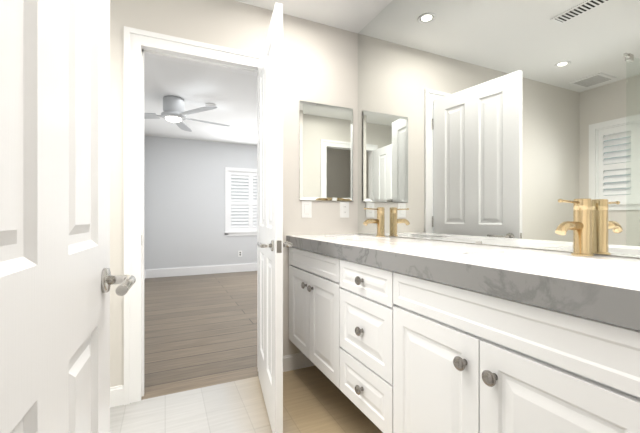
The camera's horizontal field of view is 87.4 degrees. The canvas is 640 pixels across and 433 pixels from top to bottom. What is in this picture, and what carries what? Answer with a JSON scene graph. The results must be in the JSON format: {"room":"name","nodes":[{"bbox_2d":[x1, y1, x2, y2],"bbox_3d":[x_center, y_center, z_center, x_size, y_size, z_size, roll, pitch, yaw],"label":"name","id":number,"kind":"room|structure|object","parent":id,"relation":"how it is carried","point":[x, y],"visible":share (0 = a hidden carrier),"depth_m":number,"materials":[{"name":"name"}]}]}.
{"room":"bathroom","nodes":[
{"label":"bathroom","id":0,"kind":"room"},
{"bbox_2d":[144,135,256,268],"bbox_3d":[-1.246,-0.165,6.595,4.170,2.440,0.120,0,0,-25],"label":"wall","id":1,"kind":"structure","parent":0,"point":[184,202],"depth_m":6.02,"materials":[{"name":"paint"}]},
{"bbox_2d":[146,263,256,277],"bbox_3d":[-1.218,0.980,6.534,3.870,0.150,0.016,0,0,-25],"label":"baseboard","id":2,"kind":"structure","parent":1,"relation":"attached to","point":[179,271],"depth_m":6.08,"materials":[{"name":"white paint"}]},
{"bbox_2d":[224,167,256,235],"bbox_3d":[-1.351,-0.280,6.525,1.010,1.290,0.160,0,0,-25],"label":"bedroom window","id":3,"kind":"structure","parent":1,"relation":"in","point":[241,217],"depth_m":6.43,"materials":[{"name":"white paint"}]},
{"bbox_2d":[110,0,357,386],"bbox_3d":[-0.014,-0.165,2.461,5.400,2.440,0.120,0,0,-25],"label":"wall","id":4,"kind":"structure","parent":0,"point":[320,63],"depth_m":2.29,"materials":[{"name":"paint"}]},
{"bbox_2d":[110,385,123,406],"bbox_3d":[-1.701,1.002,1.608,1.320,0.105,0.014,0,0,-25],"label":"baseboard","id":5,"kind":"structure","parent":4,"relation":"attached to","point":[117,392],"depth_m":1.87,"materials":[{"name":"white paint"}]},
{"bbox_2d":[124,26,261,404],"bbox_3d":[-0.731,-0.005,2.130,0.880,2.120,0.160,0,0,-25],"label":"door frame","id":6,"kind":"structure","parent":4,"relation":"attached to","point":[139,44],"depth_m":1.91,"materials":[{"name":"white paint"}]},
{"bbox_2d":[257,3,292,432],"bbox_3d":[-0.307,0.033,1.862,0.194,2.020,0.699,0,0,-25],"label":"bedroom door","id":7,"kind":"structure","parent":4,"relation":"in","point":[270,244],"depth_m":1.67,"materials":[{"name":"white paint"}]},
{"bbox_2d":[283,352,314,371],"bbox_3d":[-0.022,1.002,2.384,0.620,0.105,0.014,0,0,-25],"label":"baseboard","id":8,"kind":"structure","parent":4,"relation":"attached to","point":[296,361],"depth_m":2.31,"materials":[{"name":"white paint"}]},
{"bbox_2d":[302,201,311,217],"bbox_3d":[-0.093,-0.050,2.354,0.074,0.116,0.008,0,0,-25],"label":"switch plate","id":9,"kind":"object","parent":4,"relation":"attached to","point":[306,209],"visible":1,"depth_m":2.35,"materials":[{"name":"white plastic"}]},
{"bbox_2d":[299,101,352,200],"bbox_3d":[0.050,-0.460,2.416,0.426,0.690,0.016,0,0,-25],"label":"mirrored medicine cabinet","id":10,"kind":"object","parent":4,"relation":"attached to","point":[325,152],"visible":1,"depth_m":2.40,"materials":[{"name":"silver metal"}]},
{"bbox_2d":[340,202,348,217],"bbox_3d":[0.182,-0.050,2.481,0.074,0.116,0.007,0,0,-25],"label":"electrical outlet plate","id":11,"kind":"object","parent":4,"relation":"attached to","point":[344,209],"visible":1,"depth_m":2.48,"materials":[{"name":"white plastic"}]},
{"bbox_2d":[110,271,382,432],"bbox_3d":[-0.098,1.105,2.643,5.400,0.100,8.260,0,0,-25],"label":"floor","id":12,"kind":"structure","parent":0,"point":[200,331],"depth_m":2.21,"materials":[{"name":"brown wood"}]},
{"bbox_2d":[144,0,391,144],"bbox_3d":[-0.098,-1.445,2.643,5.400,0.120,8.260,0,0,-25],"label":"ceiling","id":13,"kind":"structure","parent":0,"point":[232,96],"depth_m":3.60,"materials":[{"name":"white paint"}]},
{"bbox_2d":[144,96,229,131],"bbox_3d":[-1.725,-1.249,3.977,1.321,0.271,1.250,0,0,-25],"label":"ceiling fan","id":14,"kind":"object","parent":13,"relation":"hanging from","point":[173,108],"visible":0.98,"depth_m":3.85,"materials":[{"name":"grey metal"}]},
{"bbox_2d":[205,103,215,105],"bbox_3d":[-1.353,-1.368,4.145,0.124,0.034,0.124,0,0,-25],"label":"smoke detector","id":15,"kind":"object","parent":13,"relation":"attached to","point":[209,104],"visible":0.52,"depth_m":4.09,"materials":[{"name":"white plastic"}]},
{"bbox_2d":[358,233,639,258],"bbox_3d":[1.103,-0.165,0.912,0.120,2.440,3.870,0,0,-25],"label":"wall","id":16,"kind":"structure","parent":0,"point":[516,247],"depth_m":1.38,"materials":[{"name":"paint"}]},
{"bbox_2d":[289,246,639,432],"bbox_3d":[0.445,0.518,1.484,0.584,0.637,2.020,0,0,-25],"label":"bathroom vanity","id":17,"kind":"object","parent":16,"relation":"attached to","point":[387,334],"depth_m":0.97,"materials":[{"name":"white paint"}]},
{"bbox_2d":[286,234,639,321],"bbox_3d":[0.456,0.165,1.483,0.566,0.070,2.046,0,0,-25],"label":"countertop","id":18,"kind":"structure","parent":17,"relation":"on","point":[598,284],"depth_m":0.95,"materials":[{"name":"white stone"}]},
{"bbox_2d":[363,207,389,237],"bbox_3d":[0.347,0.035,2.150,0.164,0.189,0.062,0,0,-25],"label":"faucet","id":19,"kind":"object","parent":18,"relation":"on","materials":[{"name":"gold metal"}]},
{"bbox_2d":[555,198,591,253],"bbox_3d":[0.832,0.035,1.100,0.164,0.189,0.062,0,0,-25],"label":"faucet","id":20,"kind":"object","parent":18,"relation":"on","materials":[{"name":"gold metal"}]},
{"bbox_2d":[358,0,639,257],"bbox_3d":[0.713,-0.627,1.602,0.008,1.508,2.042,0,0,-25],"label":"vanity mirror","id":21,"kind":"object","parent":16,"relation":"attached to","point":[502,122],"visible":1,"depth_m":1.45,"materials":[{"name":"silver mirror"}]},
{"bbox_3d":[-0.195,-0.165,-0.002,3.004,2.440,0.100,0,0,-25],"label":"wall","id":22,"kind":"structure","parent":0,"visible":0},
{"bbox_2d":[0,0,135,432],"bbox_3d":[-0.351,0.033,0.422,0.166,2.020,0.771,0,0,-25],"label":"entry door","id":23,"kind":"structure","parent":22,"relation":"in","point":[57,280],"depth_m":0.45,"materials":[{"name":"white paint"}]},
{"label":"outside","id":24,"kind":"structure","parent":0,"visible":0},
{"bbox_2d":[231,175,256,227],"bbox_3d":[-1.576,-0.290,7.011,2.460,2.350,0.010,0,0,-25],"label":"window shutter","id":25,"kind":"object","parent":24,"point":[241,188],"depth_m":6.97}
]}

